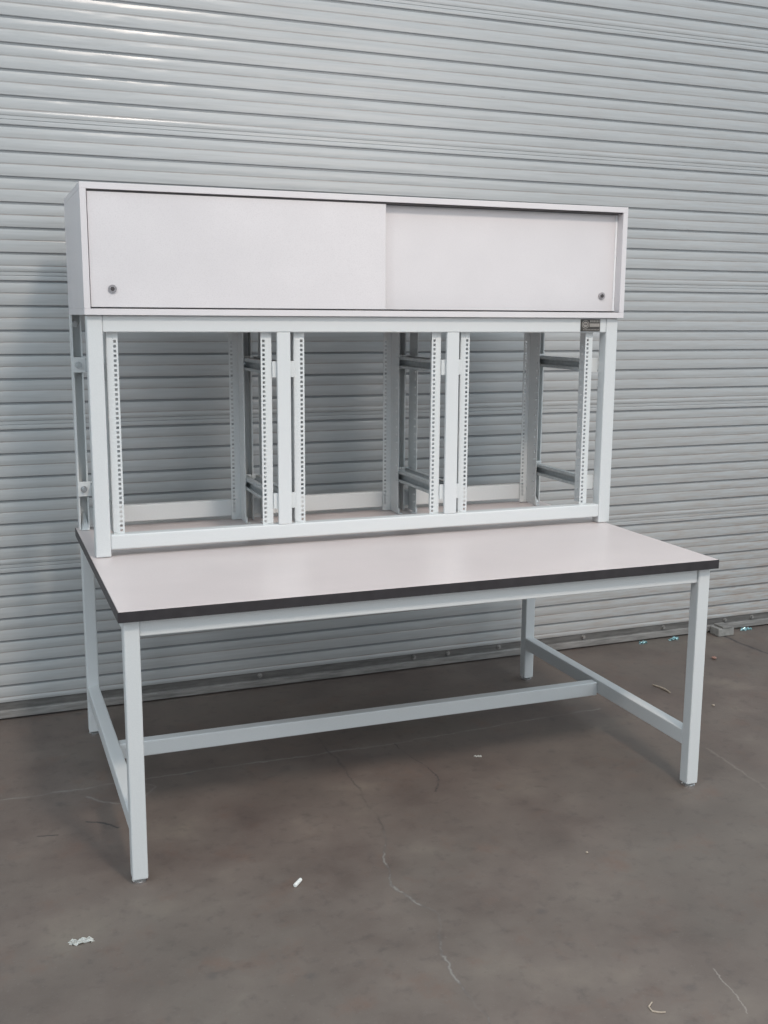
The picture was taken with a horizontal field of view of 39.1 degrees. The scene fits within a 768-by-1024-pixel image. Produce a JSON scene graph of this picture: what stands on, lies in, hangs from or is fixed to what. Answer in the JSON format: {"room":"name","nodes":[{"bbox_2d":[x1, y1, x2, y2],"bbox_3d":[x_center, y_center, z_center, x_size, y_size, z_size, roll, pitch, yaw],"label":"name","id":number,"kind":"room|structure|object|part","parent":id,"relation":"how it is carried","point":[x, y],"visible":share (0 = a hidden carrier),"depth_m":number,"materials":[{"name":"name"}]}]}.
{"room":"warehouse","nodes":[
{"label":"warehouse","id":0,"kind":"room"},
{"bbox_2d":[0,0,767,702],"bbox_3d":[-0.241,-1.675,4.114,11.000,4.683,0.063,-4,11,-22],"label":"wall","id":1,"kind":"structure","parent":0,"point":[657,110],"depth_m":4.32,"materials":[{"name":"grey metal"}]},
{"bbox_2d":[0,612,767,718],"bbox_3d":[-0.253,0.658,4.531,11.000,0.064,0.068,-4,11,-22],"label":"trim","id":2,"kind":"structure","parent":1,"relation":"attached to","point":[292,675],"depth_m":4.55,"materials":[{"name":"grey metal"}]},
{"bbox_2d":[0,624,767,1023],"bbox_3d":[1.191,1.443,0.799,12.000,0.120,8.750,-4,11,-20],"label":"floor","id":3,"kind":"structure","parent":0,"point":[441,883],"depth_m":3.04,"materials":[{"name":"concrete"}]},
{"bbox_2d":[68,936,93,945],"bbox_3d":[-0.732,1.037,2.617,0.063,0.008,0.027,-4,11,-21],"label":"paper scrap","id":4,"kind":"object","parent":3,"relation":"on","point":[75,942],"visible":1,"depth_m":2.62,"materials":[{"name":"white paper"}]},
{"bbox_2d":[293,878,301,886],"bbox_3d":[-0.230,0.989,2.889,0.011,0.011,0.035,4,11,22],"label":"stub","id":5,"kind":"object","parent":3,"relation":"on","point":[299,880],"visible":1,"depth_m":2.88,"materials":[{"name":"paper"}]},
{"bbox_2d":[75,501,718,884],"bbox_3d":[-0.024,0.474,3.644,1.829,0.758,1.172,-4,11,-20],"label":"workbench","id":6,"kind":"object","parent":3,"relation":"on","point":[159,590],"visible":0.87,"depth_m":3.34,"materials":[{"name":"laminate"}]},
{"bbox_3d":[-1.046,0.437,3.856,0.042,0.717,0.042,-4,11,-20],"label":"leg","id":7,"kind":"part","parent":6,"relation":"part of","materials":[{"name":"grey metal"}]},
{"bbox_3d":[-0.653,0.625,2.837,0.042,0.717,0.042,-4,11,-20],"label":"leg","id":8,"kind":"part","parent":6,"relation":"part of","materials":[{"name":"white metal"}]},
{"bbox_2d":[69,315,617,557],"bbox_3d":[-0.121,-0.314,3.804,1.830,0.734,0.514,-4,11,-20],"label":"rack riser","id":9,"kind":"object","parent":6,"relation":"on","point":[285,498],"visible":0.98,"depth_m":3.71,"materials":[{"name":"metal"}]},
{"bbox_3d":[-0.866,-0.224,3.281,0.046,0.734,0.046,-4,11,-20],"label":"post","id":10,"kind":"part","parent":9,"relation":"part of","materials":[{"name":"grey metal"}]},
{"bbox_3d":[-0.833,-0.243,3.333,0.035,0.615,0.082,-4,11,-20],"label":"mounting rail","id":11,"kind":"part","parent":9,"relation":"part of","materials":[{"name":"grey metal"}]},
{"bbox_3d":[-0.511,-0.299,3.854,0.036,0.681,0.094,-7,13,-35],"label":"mounting rail","id":12,"kind":"part","parent":9,"relation":"part of","materials":[{"name":"grey metal"}]},
{"bbox_3d":[-0.436,-0.304,3.885,0.034,0.682,0.097,0,10,0],"label":"mounting rail","id":13,"kind":"part","parent":9,"relation":"part of","materials":[{"name":"white metal"}]},
{"bbox_3d":[-0.388,-0.270,3.499,0.037,0.615,0.082,-4,11,-20],"label":"mounting rail","id":14,"kind":"part","parent":9,"relation":"part of","materials":[{"name":"grey metal"}]},
{"bbox_3d":[-0.320,-0.264,3.466,0.044,0.615,0.012,-4,11,-20],"label":"post","id":15,"kind":"part","parent":9,"relation":"part of","materials":[{"name":"grey metal"}]},
{"bbox_3d":[-0.288,-0.276,3.537,0.036,0.615,0.082,-4,11,-20],"label":"mounting rail","id":16,"kind":"part","parent":9,"relation":"part of","materials":[{"name":"white metal"}]},
{"bbox_2d":[64,181,627,317],"bbox_3d":[-0.109,-0.861,3.700,1.841,0.377,0.529,-4,11,-20],"label":"overhead cabinet","id":17,"kind":"object","parent":9,"relation":"on","point":[132,249],"visible":1,"depth_m":3.42,"materials":[{"name":"metal"}]},
{"bbox_3d":[-0.430,-0.794,3.319,0.925,0.332,0.016,-4,11,-20],"label":"sliding door","id":18,"kind":"part","parent":17,"relation":"part of","materials":[{"name":"metal"}]},
{"bbox_3d":[0.386,-0.849,3.653,0.899,0.332,0.016,-4,11,-20],"label":"sliding door","id":19,"kind":"part","parent":17,"relation":"part of","materials":[{"name":"metal"}]},
{"bbox_3d":[0.809,-0.875,3.811,0.006,0.332,0.019,-4,11,-20],"label":"edge trim","id":20,"kind":"part","parent":17,"relation":"part of","materials":[{"name":"white metal"}]},
{"bbox_3d":[0.037,-0.333,4.059,0.035,0.681,0.094,-7,13,-35],"label":"mounting rail","id":21,"kind":"part","parent":9,"relation":"part of","materials":[{"name":"grey metal"}]},
{"bbox_3d":[0.111,-0.338,4.089,0.032,0.682,0.096,0,10,-1],"label":"mounting rail","id":22,"kind":"part","parent":9,"relation":"part of","materials":[{"name":"grey metal"}]},
{"bbox_3d":[0.160,-0.304,3.704,0.035,0.615,0.082,-4,11,-20],"label":"mounting rail","id":23,"kind":"part","parent":9,"relation":"part of","materials":[{"name":"white metal"}]},
{"bbox_3d":[0.228,-0.298,3.671,0.045,0.615,0.012,-4,11,-20],"label":"post","id":24,"kind":"part","parent":9,"relation":"part of","materials":[{"name":"white metal"}]},
{"bbox_3d":[0.258,-0.310,3.741,0.034,0.615,0.082,-4,11,-20],"label":"mounting rail","id":25,"kind":"part","parent":9,"relation":"part of","materials":[{"name":"white metal"}]},
{"bbox_3d":[0.586,-0.367,4.264,0.031,0.681,0.093,-7,13,-35],"label":"mounting rail","id":26,"kind":"part","parent":9,"relation":"part of","materials":[{"name":"grey metal"}]},
{"bbox_3d":[0.709,-0.338,3.909,0.031,0.615,0.082,-4,11,-20],"label":"mounting rail","id":27,"kind":"part","parent":9,"relation":"part of","materials":[{"name":"white metal"}]},
{"bbox_2d":[583,320,599,329],"bbox_3d":[0.727,-0.654,3.790,0.065,0.035,0.001,-4,11,-20],"label":"print","id":28,"kind":"object","parent":9,"relation":"attached to","point":[587,324],"depth_m":3.79},
{"bbox_3d":[0.796,-0.327,3.902,0.046,0.734,0.046,-4,11,-20],"label":"post","id":29,"kind":"part","parent":9,"relation":"part of","materials":[{"name":"white metal"}]},
{"bbox_2d":[76,501,717,612],"bbox_3d":[-0.022,0.115,3.579,1.825,0.028,1.168,-4,11,-20],"label":"countertop","id":30,"kind":"structure","parent":6,"relation":"on","point":[160,577],"depth_m":3.34,"materials":[{"name":"laminate"}]},
{"bbox_3d":[0.170,0.245,3.087,1.717,0.049,0.030,-4,11,-20],"label":"rail","id":31,"kind":"part","parent":6,"relation":"part of","materials":[{"name":"grey metal"}]},
{"bbox_3d":[0.599,0.336,4.471,0.042,0.717,0.042,-4,11,-20],"label":"leg","id":32,"kind":"part","parent":6,"relation":"part of","materials":[{"name":"grey metal"}]},
{"bbox_3d":[0.991,0.523,3.452,0.042,0.717,0.042,-4,11,-20],"label":"leg","id":33,"kind":"part","parent":6,"relation":"part of","materials":[{"name":"grey metal"}]},
{"bbox_2d":[648,1002,665,1012],"bbox_3d":[0.596,1.091,2.378,0.028,0.004,0.042,-4,11,-20],"label":"wire curl","id":34,"kind":"object","parent":3,"relation":"on","point":[651,1002],"visible":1,"depth_m":2.37,"materials":[{"name":"white plastic"}]},
{"bbox_2d":[652,684,670,692],"bbox_3d":[1.136,0.721,4.426,0.011,0.008,0.106,-5,12,-27],"label":"wood splinter","id":35,"kind":"object","parent":3,"relation":"on","point":[660,687],"visible":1,"depth_m":4.42,"materials":[{"name":"wood"}]},
{"bbox_2d":[710,622,733,636],"bbox_3d":[1.623,0.564,5.190,0.090,0.050,0.070,-4,11,-20],"label":"block","id":36,"kind":"object","parent":3,"relation":"on","point":[718,629],"visible":1,"depth_m":5.17,"materials":[{"name":"grey concrete"}]},
{"bbox_3d":[1.627,0.544,5.187,0.057,0.010,0.069,-4,11,-20],"label":"cap plate","id":37,"kind":"part","parent":36,"relation":"part of","materials":[{"name":"grey concrete"}]}
]}

